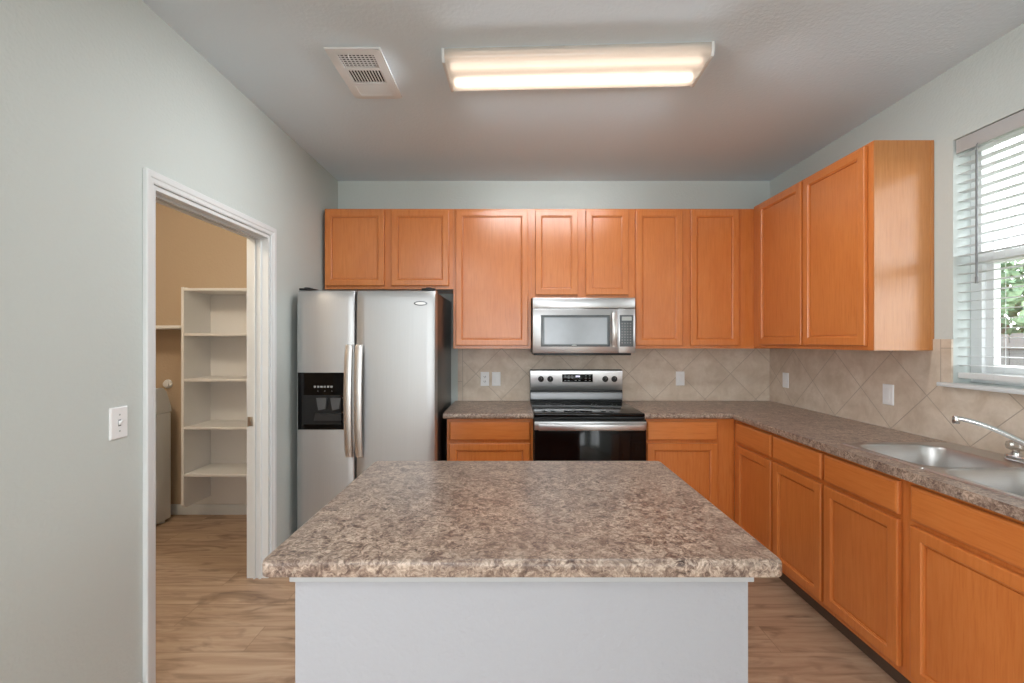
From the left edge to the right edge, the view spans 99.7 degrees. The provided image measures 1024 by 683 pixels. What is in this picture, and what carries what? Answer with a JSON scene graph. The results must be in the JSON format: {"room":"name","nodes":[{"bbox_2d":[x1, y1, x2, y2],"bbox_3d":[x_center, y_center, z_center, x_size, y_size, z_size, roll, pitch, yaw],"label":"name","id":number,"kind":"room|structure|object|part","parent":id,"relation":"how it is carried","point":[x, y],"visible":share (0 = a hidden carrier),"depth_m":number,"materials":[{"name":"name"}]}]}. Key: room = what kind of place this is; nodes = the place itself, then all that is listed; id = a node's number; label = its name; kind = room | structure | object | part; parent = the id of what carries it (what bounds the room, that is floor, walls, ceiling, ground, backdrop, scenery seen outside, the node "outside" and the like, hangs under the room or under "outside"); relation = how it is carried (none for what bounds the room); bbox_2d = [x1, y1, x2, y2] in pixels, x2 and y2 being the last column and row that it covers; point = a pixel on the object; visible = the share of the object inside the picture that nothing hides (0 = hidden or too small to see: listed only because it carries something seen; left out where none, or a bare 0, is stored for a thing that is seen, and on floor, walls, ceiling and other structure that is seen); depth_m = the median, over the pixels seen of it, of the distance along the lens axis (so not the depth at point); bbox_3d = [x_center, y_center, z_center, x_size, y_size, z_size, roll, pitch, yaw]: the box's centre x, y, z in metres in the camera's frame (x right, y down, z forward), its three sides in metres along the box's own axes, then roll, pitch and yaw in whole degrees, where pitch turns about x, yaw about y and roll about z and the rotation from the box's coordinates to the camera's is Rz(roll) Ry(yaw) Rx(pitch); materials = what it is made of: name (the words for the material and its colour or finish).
{"room":"kitchen","nodes":[
{"label":"kitchen","id":0,"kind":"room"},
{"bbox_2d":[0,0,337,682],"bbox_3d":[-1.514,0.034,2.104,0.120,2.749,3.009,0,0,0],"label":"wall","id":1,"kind":"structure","parent":0,"point":[94,94],"depth_m":1.49,"materials":[{"name":"grey paint"}]},
{"bbox_2d":[109,406,126,440],"bbox_3d":[-1.444,0.300,1.594,0.020,0.117,0.072,0,0,0],"label":"light switch","id":2,"kind":"object","parent":1,"relation":"attached to","point":[117,415],"visible":1,"depth_m":1.58,"materials":[{"name":"white plastic"}]},
{"bbox_2d":[143,167,276,682],"bbox_3d":[-1.507,0.361,2.170,0.142,2.094,0.939,0,0,0],"label":"door frame","id":3,"kind":"structure","parent":1,"relation":"in","point":[261,247],"depth_m":2.44,"materials":[{"name":"white paint"}]},
{"bbox_3d":[-1.554,0.475,2.567,0.036,0.055,0.005,0,0,0],"label":"strike plate","id":4,"kind":"part","parent":3,"relation":"part of","materials":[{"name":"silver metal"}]},
{"bbox_2d":[156,203,246,503],"bbox_3d":[-2.787,0.034,3.580,2.426,2.749,0.120,0,0,0],"label":"wall","id":5,"kind":"structure","parent":0,"point":[191,252],"depth_m":3.52,"materials":[{"name":"beige paint"}]},
{"bbox_2d":[163,379,172,387],"bbox_3d":[-2.800,0.345,3.504,0.072,0.072,0.031,0,0,0],"label":"valve","id":6,"kind":"object","parent":5,"relation":"attached to","point":[168,383],"visible":1,"depth_m":3.51,"materials":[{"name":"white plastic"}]},
{"bbox_3d":[-2.800,0.345,3.497,0.048,0.048,0.017,0,0,0],"label":"handle","id":7,"kind":"part","parent":6,"relation":"part of","materials":[{"name":"white plastic"}]},
{"bbox_2d":[156,325,180,329],"bbox_3d":[-3.178,-0.108,3.372,1.404,0.023,0.294,0,0,0],"label":"wall shelf","id":8,"kind":"object","parent":5,"relation":"attached to","point":[158,327],"visible":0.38,"depth_m":3.23,"materials":[{"name":"white paint"}]},
{"bbox_2d":[171,504,246,514],"bbox_3d":[-2.737,1.365,3.513,2.325,0.085,0.014,0,0,0],"label":"baseboard","id":9,"kind":"structure","parent":5,"relation":"attached to","point":[176,509],"depth_m":3.51,"materials":[{"name":"white paint"}]},
{"bbox_2d":[181,287,246,507],"bbox_3d":[-2.135,0.458,3.375,1.117,1.729,0.290,0,0,0],"label":"pantry shelves","id":10,"kind":"object","parent":5,"relation":"attached to","point":[213,320],"visible":0.56,"depth_m":3.48,"materials":[{"name":"white paint"}]},
{"bbox_3d":[-2.464,0.425,3.373,0.020,1.665,0.287,0,0,0],"label":"panel","id":11,"kind":"part","parent":10,"relation":"part of","materials":[{"name":"white paint"}]},
{"bbox_3d":[-2.015,-0.390,3.374,0.876,0.020,0.286,0,0,0],"label":"shelf","id":12,"kind":"part","parent":10,"relation":"part of","materials":[{"name":"white paint"}]},
{"bbox_3d":[-2.015,-0.052,3.374,0.876,0.020,0.286,0,0,0],"label":"shelf","id":13,"kind":"part","parent":10,"relation":"part of","materials":[{"name":"white paint"}]},
{"bbox_3d":[-2.015,0.290,3.374,0.876,0.020,0.286,0,0,0],"label":"shelf","id":14,"kind":"part","parent":10,"relation":"part of","materials":[{"name":"white paint"}]},
{"bbox_3d":[-2.015,0.649,3.374,0.876,0.020,0.286,0,0,0],"label":"shelf","id":15,"kind":"part","parent":10,"relation":"part of","materials":[{"name":"white paint"}]},
{"bbox_3d":[-2.015,1.002,3.374,0.876,0.020,0.286,0,0,0],"label":"shelf","id":16,"kind":"part","parent":10,"relation":"part of","materials":[{"name":"white paint"}]},
{"bbox_3d":[-2.026,0.460,3.518,0.897,1.724,0.002,0,0,0],"label":"panel","id":17,"kind":"part","parent":10,"relation":"part of","materials":[{"name":"white paint"}]},
{"bbox_2d":[156,515,896,682],"bbox_3d":[-1.472,1.458,-2.196,7.555,0.100,11.909,0,0,0],"label":"floor","id":18,"kind":"structure","parent":0,"point":[215,623],"depth_m":2.16,"materials":[{"name":"brown wood"}]},
{"bbox_2d":[156,388,171,524],"bbox_3d":[-3.029,0.880,3.062,0.688,1.055,0.695,0,0,0],"label":"washing machine","id":19,"kind":"object","parent":18,"relation":"on","point":[163,406],"visible":0.21,"depth_m":3.33,"materials":[{"name":"white metal"}]},
{"bbox_3d":[-2.687,0.968,3.060,0.002,0.680,0.540,0,0,0],"label":"panel","id":20,"kind":"part","parent":19,"relation":"part of","materials":[{"name":"white metal"}]},
{"bbox_2d":[297,287,450,529],"bbox_3d":[-0.947,0.527,3.147,0.902,1.762,0.815,0,0,0],"label":"refrigerator","id":21,"kind":"object","parent":18,"relation":"on","point":[374,366],"visible":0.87,"depth_m":2.80,"materials":[{"name":"silver metal"}]},
{"bbox_3d":[-1.209,0.487,2.835,0.378,1.642,0.080,0,0,0],"label":"door","id":22,"kind":"part","parent":21,"relation":"part of","materials":[{"name":"silver metal"}]},
{"bbox_3d":[-1.047,0.382,2.769,0.047,0.723,0.058,0,0,0],"label":"handle","id":23,"kind":"part","parent":21,"relation":"part of","materials":[{"name":"metal"}]},
{"bbox_3d":[-0.982,0.382,2.769,0.047,0.723,0.058,0,0,0],"label":"handle","id":24,"kind":"part","parent":21,"relation":"part of","materials":[{"name":"metal"}]},
{"bbox_3d":[-0.754,0.487,2.835,0.516,1.642,0.080,0,0,0],"label":"door","id":25,"kind":"part","parent":21,"relation":"part of","materials":[{"name":"silver metal"}]},
{"bbox_2d":[447,419,532,460],"bbox_3d":[-0.153,0.970,3.294,0.598,0.876,0.622,0,0,0],"label":"base cabinet","id":26,"kind":"object","parent":18,"relation":"on","point":[467,439],"visible":0.44,"depth_m":2.98,"materials":[{"name":"brown wood"}]},
{"bbox_2d":[443,401,532,418],"bbox_3d":[-0.164,0.513,3.281,0.620,0.038,0.636,0,0,0],"label":"countertop","id":27,"kind":"structure","parent":26,"relation":"on","point":[458,409],"depth_m":3.09,"materials":[{"name":"brown stone"}]},
{"bbox_3d":[-0.154,0.618,2.992,0.559,0.132,0.019,0,0,0],"label":"drawer","id":28,"kind":"part","parent":26,"relation":"part of","materials":[{"name":"brown wood"}]},
{"bbox_3d":[-0.154,0.996,2.992,0.559,0.581,0.019,0,0,0],"label":"door","id":29,"kind":"part","parent":26,"relation":"part of","materials":[{"name":"brown wood"}]},
{"bbox_2d":[289,577,753,682],"bbox_3d":[0.023,0.970,1.393,1.098,0.876,0.754,0,0,0],"label":"kitchen island","id":30,"kind":"object","parent":18,"relation":"on","point":[348,629],"visible":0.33,"depth_m":1.03,"materials":[{"name":"grey paint"}]},
{"bbox_3d":[0.023,0.550,1.083,1.098,0.036,0.128,0,0,0],"label":"trim","id":31,"kind":"part","parent":30,"relation":"part of","materials":[{"name":"grey paint"}]},
{"bbox_2d":[262,461,781,576],"bbox_3d":[0.023,0.513,1.383,1.186,0.038,0.827,0,0,0],"label":"island countertop","id":32,"kind":"structure","parent":30,"relation":"on","point":[396,518],"depth_m":1.16,"materials":[{"name":"brown stone"}]},
{"bbox_2d":[530,369,645,460],"bbox_3d":[0.528,0.820,3.228,0.758,1.176,0.735,0,0,0],"label":"range","id":33,"kind":"object","parent":18,"relation":"on","point":[579,414],"visible":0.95,"depth_m":2.95,"materials":[{"name":"silver metal"}]},
{"bbox_3d":[0.528,0.316,3.545,0.754,0.160,0.012,0,0,0],"label":"control panel","id":34,"kind":"part","parent":33,"relation":"part of","materials":[{"name":"silver metal"}]},
{"bbox_3d":[0.528,0.444,3.543,0.750,0.068,0.016,0,0,0],"label":"vent trim","id":35,"kind":"part","parent":33,"relation":"part of","materials":[{"name":"silver metal"}]},
{"bbox_2d":[530,401,644,416],"bbox_3d":[0.528,0.503,3.248,0.758,0.024,0.604,0,0,0],"label":"cooktop","id":36,"kind":"object","parent":33,"relation":"in","point":[539,408],"depth_m":3.12,"materials":[{"name":"black glass"}]},
{"bbox_3d":[0.528,0.860,2.929,0.754,0.667,0.039,0,0,0],"label":"oven door","id":37,"kind":"part","parent":33,"relation":"part of","materials":[{"name":"black glass"}]},
{"bbox_3d":[0.528,0.570,2.883,0.704,0.044,0.046,0,0,0],"label":"handle","id":38,"kind":"part","parent":33,"relation":"part of","materials":[{"name":"silver metal"}]},
{"bbox_2d":[646,419,733,520],"bbox_3d":[1.228,0.970,3.294,0.634,0.876,0.622,0,0,0],"label":"base cabinet","id":39,"kind":"object","parent":18,"relation":"on","point":[700,452],"visible":0.36,"depth_m":2.99,"materials":[{"name":"brown wood"}]},
{"bbox_3d":[1.179,0.618,2.992,0.486,0.132,0.019,0,0,0],"label":"drawer","id":40,"kind":"part","parent":39,"relation":"part of","materials":[{"name":"brown wood"}]},
{"bbox_3d":[1.179,0.996,2.992,0.486,0.581,0.019,0,0,0],"label":"door","id":41,"kind":"part","parent":39,"relation":"part of","materials":[{"name":"brown wood"}]},
{"bbox_2d":[734,419,834,626],"bbox_3d":[1.835,0.970,2.566,0.622,0.876,0.876,0,0,0],"label":"base cabinet","id":42,"kind":"object","parent":18,"relation":"on","point":[779,482],"visible":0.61,"depth_m":2.42,"materials":[{"name":"brown wood"}]},
{"bbox_3d":[1.533,0.618,2.748,0.019,0.132,0.391,0,0,0],"label":"drawer","id":43,"kind":"part","parent":42,"relation":"part of","materials":[{"name":"brown wood"}]},
{"bbox_3d":[1.533,0.996,2.748,0.019,0.581,0.391,0,0,0],"label":"door","id":44,"kind":"part","parent":42,"relation":"part of","materials":[{"name":"brown wood"}]},
{"bbox_3d":[1.533,0.618,2.333,0.019,0.132,0.394,0,0,0],"label":"drawer","id":45,"kind":"part","parent":42,"relation":"part of","materials":[{"name":"brown wood"}]},
{"bbox_3d":[1.533,0.996,2.333,0.019,0.581,0.394,0,0,0],"label":"door","id":46,"kind":"part","parent":42,"relation":"part of","materials":[{"name":"brown wood"}]},
{"bbox_2d":[824,452,1023,682],"bbox_3d":[1.835,0.970,1.659,0.622,0.876,0.937,0,0,0],"label":"base cabinet","id":47,"kind":"object","parent":18,"relation":"on","point":[928,584],"visible":0.91,"depth_m":1.61,"materials":[{"name":"brown wood"}]},
{"bbox_2d":[622,401,1023,521],"bbox_3d":[1.528,0.513,2.100,1.235,0.038,3.000,0,0,0],"label":"countertop","id":48,"kind":"structure","parent":47,"relation":"on","point":[824,432],"depth_m":2.37,"materials":[{"name":"brown stone"}]},
{"bbox_2d":[841,442,1023,500],"bbox_3d":[1.855,0.577,1.670,0.540,0.179,0.840,0,0,0],"label":"sink","id":49,"kind":"object","parent":48,"relation":"in","point":[988,470],"visible":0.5,"depth_m":1.87,"materials":[{"name":"metal"}]},
{"bbox_2d":[841,442,1023,468],"bbox_3d":[1.855,0.577,1.880,0.540,0.179,0.420,0,0,0],"label":"basin","id":50,"kind":"object","parent":49,"relation":"in","point":[922,455],"depth_m":1.99,"materials":[{"name":"silver metal"}]},
{"bbox_2d":[924,468,1023,500],"bbox_3d":[1.855,0.577,1.460,0.540,0.179,0.420,0,0,0],"label":"basin","id":51,"kind":"object","parent":49,"relation":"in","point":[1005,481],"depth_m":1.65,"materials":[{"name":"silver metal"}]},
{"bbox_2d":[952,415,1023,463],"bbox_3d":[2.038,0.403,1.725,0.156,0.169,0.371,0,0,-27],"label":"faucet","id":52,"kind":"object","parent":48,"relation":"on","point":[1016,456],"visible":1,"depth_m":1.76,"materials":[{"name":"silver metal"}]},
{"bbox_3d":[1.988,0.390,1.756,0.025,0.143,0.256,0,0,-42],"label":"spout","id":53,"kind":"part","parent":52,"relation":"part of","materials":[{"name":"silver metal"}]},
{"bbox_3d":[2.066,0.462,1.670,0.056,0.050,0.270,0,0,0],"label":"plate","id":54,"kind":"part","parent":52,"relation":"part of","materials":[{"name":"silver metal"}]},
{"bbox_3d":[2.066,0.458,1.770,0.036,0.018,0.036,0,0,0],"label":"stem","id":55,"kind":"part","parent":52,"relation":"part of","materials":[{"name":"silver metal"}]},
{"bbox_3d":[1.533,0.618,1.913,0.019,0.132,0.406,0,0,0],"label":"drawer","id":56,"kind":"part","parent":47,"relation":"part of","materials":[{"name":"brown wood"}]},
{"bbox_3d":[1.533,0.996,1.913,0.019,0.581,0.406,0,0,0],"label":"door","id":57,"kind":"part","parent":47,"relation":"part of","materials":[{"name":"brown wood"}]},
{"bbox_3d":[1.533,0.996,1.440,0.019,0.581,0.435,0,0,0],"label":"door","id":58,"kind":"part","parent":47,"relation":"part of","materials":[{"name":"brown wood"}]},
{"bbox_3d":[1.533,0.618,1.440,0.019,0.132,0.435,0,0,0],"label":"drawer","id":59,"kind":"part","parent":47,"relation":"part of","materials":[{"name":"brown wood"}]},
{"bbox_2d":[338,181,769,404],"bbox_3d":[0.365,0.034,3.684,3.879,2.749,0.150,0,0,0],"label":"wall","id":60,"kind":"structure","parent":0,"point":[351,194],"depth_m":3.61,"materials":[{"name":"grey paint"}]},
{"bbox_2d":[325,209,452,293],"bbox_3d":[-0.941,-0.707,3.445,0.982,0.614,0.326,0,0,0],"label":"upper cabinet","id":61,"kind":"object","parent":60,"relation":"attached to","point":[366,249],"visible":0.93,"depth_m":3.29,"materials":[{"name":"brown wood"}]},
{"bbox_3d":[-1.196,-0.712,3.291,0.451,0.576,0.019,0,0,0],"label":"door","id":62,"kind":"part","parent":61,"relation":"part of","materials":[{"name":"brown wood"}]},
{"bbox_3d":[-0.700,-0.712,3.291,0.439,0.576,0.019,0,0,0],"label":"door","id":63,"kind":"part","parent":61,"relation":"part of","materials":[{"name":"brown wood"}]},
{"bbox_2d":[481,372,488,385],"bbox_3d":[-0.226,0.312,3.596,0.072,0.117,0.008,0,0,0],"label":"wall outlet","id":64,"kind":"object","parent":60,"relation":"attached to","point":[484,375],"visible":1,"depth_m":3.59,"materials":[{"name":"white plastic"}]},
{"bbox_2d":[453,209,530,348],"bbox_3d":[-0.151,-0.480,3.445,0.594,1.068,0.326,0,0,0],"label":"upper cabinet","id":65,"kind":"object","parent":60,"relation":"attached to","point":[492,247],"visible":1,"depth_m":3.29,"materials":[{"name":"brown wood"}]},
{"bbox_2d":[492,372,500,385],"bbox_3d":[-0.131,0.312,3.596,0.072,0.117,0.008,0,0,0],"label":"light switch","id":66,"kind":"object","parent":60,"relation":"attached to","point":[496,376],"visible":1,"depth_m":3.59,"materials":[{"name":"white plastic"}]},
{"bbox_2d":[531,209,633,300],"bbox_3d":[0.540,-0.672,3.445,0.788,0.684,0.326,0,0,0],"label":"upper cabinet","id":67,"kind":"object","parent":60,"relation":"attached to","point":[576,253],"visible":0.88,"depth_m":3.29,"materials":[{"name":"brown wood"}]},
{"bbox_3d":[0.340,-0.677,3.291,0.325,0.646,0.019,0,0,0],"label":"door","id":68,"kind":"part","parent":67,"relation":"part of","materials":[{"name":"brown wood"}]},
{"bbox_2d":[530,298,634,354],"bbox_3d":[0.530,-0.111,3.372,0.756,0.425,0.467,0,0,0],"label":"microwave","id":69,"kind":"object","parent":67,"relation":"attached to","point":[559,326],"visible":1,"depth_m":3.18,"materials":[{"name":"silver metal"}]},
{"bbox_3d":[0.467,-0.078,3.193,0.629,0.328,0.034,0,0,0],"label":"door","id":70,"kind":"part","parent":69,"relation":"part of","materials":[{"name":"silver metal"}]},
{"bbox_3d":[0.530,-0.283,3.195,0.756,0.077,0.030,0,0,0],"label":"panel","id":71,"kind":"part","parent":69,"relation":"part of","materials":[{"name":"silver metal"}]},
{"bbox_3d":[0.750,-0.085,3.157,0.034,0.252,0.038,0,0,0],"label":"handle","id":72,"kind":"part","parent":69,"relation":"part of","materials":[{"name":"metal"}]},
{"bbox_3d":[0.845,-0.078,3.193,0.126,0.328,0.032,0,0,0],"label":"control panel","id":73,"kind":"part","parent":69,"relation":"part of","materials":[{"name":"silver metal"}]},
{"bbox_3d":[0.724,-0.677,3.291,0.324,0.646,0.019,0,0,0],"label":"door","id":74,"kind":"part","parent":67,"relation":"part of","materials":[{"name":"brown wood"}]},
{"bbox_2d":[458,349,769,400],"bbox_3d":[0.847,0.270,3.604,2.598,0.446,0.009,0,0,0],"label":"backsplash","id":75,"kind":"structure","parent":60,"relation":"attached to","point":[647,374],"depth_m":3.60,"materials":[{"name":"beige tile"}]},
{"bbox_2d":[676,371,684,385],"bbox_3d":[1.401,0.308,3.596,0.072,0.117,0.008,0,0,0],"label":"wall plate","id":76,"kind":"object","parent":60,"relation":"attached to","point":[680,375],"visible":1,"depth_m":3.59,"materials":[{"name":"white plastic"}]},
{"bbox_2d":[634,209,790,348],"bbox_3d":[1.544,-0.480,3.445,1.218,1.068,0.326,0,0,0],"label":"upper cabinet","id":77,"kind":"object","parent":60,"relation":"attached to","point":[694,268],"visible":0.85,"depth_m":3.29,"materials":[{"name":"brown wood"}]},
{"bbox_3d":[1.121,-0.485,3.291,0.357,1.030,0.019,0,0,0],"label":"door","id":78,"kind":"part","parent":77,"relation":"part of","materials":[{"name":"brown wood"}]},
{"bbox_3d":[1.543,-0.485,3.291,0.369,1.030,0.019,0,0,0],"label":"door","id":79,"kind":"part","parent":77,"relation":"part of","materials":[{"name":"brown wood"}]},
{"bbox_2d":[142,0,1023,180],"bbox_3d":[-1.472,-1.391,-2.196,7.555,0.100,11.909,0,0,0],"label":"ceiling","id":80,"kind":"structure","parent":0,"point":[784,80],"depth_m":2.20,"materials":[{"name":"white paint"}]},
{"bbox_2d":[324,47,401,98],"bbox_3d":[-0.729,-1.327,2.167,0.256,0.026,0.405,0,0,0],"label":"ceiling vent","id":81,"kind":"object","parent":80,"relation":"in","point":[366,72],"visible":1,"depth_m":2.14,"materials":[{"name":"white metal"}]},
{"bbox_2d":[442,41,714,91],"bbox_3d":[0.296,-1.310,2.076,1.226,0.062,0.256,0,0,2],"label":"ceiling light","id":82,"kind":"object","parent":80,"relation":"attached to","point":[654,61],"visible":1,"depth_m":2.02,"materials":[{"name":"white plastic"}]},
{"bbox_3d":[-0.311,-1.310,2.098,0.012,0.061,0.256,0,0,2],"label":"plate","id":83,"kind":"part","parent":82,"relation":"part of","materials":[{"name":"white ceramic"}]},
{"bbox_3d":[0.903,-1.310,2.054,0.012,0.061,0.256,0,0,2],"label":"plate","id":84,"kind":"part","parent":82,"relation":"part of","materials":[{"name":"white ceramic"}]},
{"bbox_2d":[770,23,1023,441],"bbox_3d":[2.230,0.034,-2.196,0.150,2.749,11.609,0,0,0],"label":"wall","id":85,"kind":"structure","parent":0,"point":[986,88],"depth_m":2.11,"materials":[{"name":"grey paint"}]},
{"bbox_2d":[783,372,788,387],"bbox_3d":[2.142,0.303,3.385,0.008,0.117,0.072,0,0,0],"label":"wall plate","id":86,"kind":"object","parent":85,"relation":"attached to","point":[785,375],"visible":1,"depth_m":3.37,"materials":[{"name":"white plastic"}]},
{"bbox_2d":[754,140,933,350],"bbox_3d":[1.991,-0.491,2.753,0.326,1.074,1.100,0,0,0],"label":"upper cabinet","id":87,"kind":"object","parent":85,"relation":"attached to","point":[844,254],"visible":1,"depth_m":2.32,"materials":[{"name":"brown wood"}]},
{"bbox_3d":[1.837,-0.496,2.977,0.019,1.036,0.477,0,0,0],"label":"door","id":88,"kind":"part","parent":87,"relation":"part of","materials":[{"name":"brown wood"}]},
{"bbox_3d":[1.859,-0.491,2.757,0.019,1.074,1.093,0,0,0],"label":"frame","id":89,"kind":"part","parent":87,"relation":"part of","materials":[{"name":"brown wood"}]},
{"bbox_3d":[1.837,-0.496,2.481,0.019,1.036,0.475,0,0,0],"label":"door","id":90,"kind":"part","parent":87,"relation":"part of","materials":[{"name":"brown wood"}]},
{"bbox_3d":[2.002,-0.491,2.206,0.304,1.074,0.007,0,0,0],"label":"panel","id":91,"kind":"part","parent":87,"relation":"part of","materials":[{"name":"brown wood"}]},
{"bbox_2d":[883,384,893,405],"bbox_3d":[2.142,0.302,2.462,0.008,0.117,0.072,0,0,0],"label":"wall plate","id":92,"kind":"object","parent":85,"relation":"attached to","point":[888,389],"visible":1,"depth_m":2.45,"materials":[{"name":"white plastic"}]},
{"bbox_2d":[770,339,1023,454],"bbox_3d":[2.151,0.241,2.100,0.009,0.505,3.000,0,0,0],"label":"backsplash","id":93,"kind":"structure","parent":85,"relation":"attached to","point":[848,384],"depth_m":2.37,"materials":[{"name":"beige tile"}]},
{"bbox_2d":[936,128,1023,394],"bbox_3d":[2.205,-0.380,1.655,0.190,1.201,0.990,0,0,0],"label":"window","id":94,"kind":"structure","parent":85,"relation":"in","point":[976,314],"depth_m":2.06,"materials":[{"name":"white plastic"}]},
{"bbox_3d":[2.175,0.211,1.655,0.130,0.020,0.990,0,0,0],"label":"sill","id":95,"kind":"part","parent":94,"relation":"part of","materials":[{"name":"white paint"}]},
{"bbox_2d":[956,110,1023,382],"bbox_3d":[2.187,-0.401,1.655,0.075,1.157,0.898,0,0,0],"label":"window blind","id":96,"kind":"object","parent":94,"relation":"attached to","point":[1012,123],"visible":1,"depth_m":1.97,"materials":[{"name":"white plastic"}]},
{"bbox_3d":[2.195,0.164,1.655,0.052,0.028,0.898,0,0,0],"label":"rail","id":97,"kind":"part","parent":96,"relation":"part of","materials":[{"name":"white plastic"}]},
{"bbox_3d":[2.168,-0.385,1.944,0.002,1.110,0.002,0,0,30],"label":"ladder cord","id":98,"kind":"part","parent":96,"relation":"part of","materials":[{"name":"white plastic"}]},
{"bbox_3d":[2.222,-0.385,1.944,0.002,1.110,0.002,0,0,-30],"label":"ladder cord","id":99,"kind":"part","parent":96,"relation":"part of","materials":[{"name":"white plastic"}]},
{"bbox_3d":[2.270,-0.391,1.655,0.060,1.178,0.908,0,0,0],"label":"frame","id":100,"kind":"part","parent":94,"relation":"part of","materials":[{"name":"white plastic"}]},
{"label":"outside","id":101,"kind":"structure","parent":0,"visible":0},
{"bbox_3d":[16.157,1.708,8.000,27.685,0.100,44.000,0,0,0],"label":"yard","id":102,"kind":"structure","parent":101,"visible":0},
{"bbox_2d":[1001,248,1023,335],"bbox_3d":[10.835,-0.195,9.626,3.186,3.722,3.482,0,0,0],"label":"leafy tree","id":103,"kind":"object","parent":102,"relation":"on","point":[1010,292],"visible":0.12,"depth_m":8.98,"materials":[{"name":"green plant"}]},
{"bbox_2d":[1001,333,1023,365],"bbox_3d":[7.555,0.748,6.000,0.110,1.820,12.000,0,0,0],"label":"wooden fence","id":104,"kind":"object","parent":102,"relation":"on","point":[1010,342],"visible":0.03,"depth_m":6.54,"materials":[{"name":"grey wood"}]},
{"bbox_3d":[7.564,0.063,6.000,0.049,0.090,12.000,0,0,0],"label":"rail","id":105,"kind":"part","parent":104,"relation":"part of","materials":[{"name":"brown wood"}]}
]}

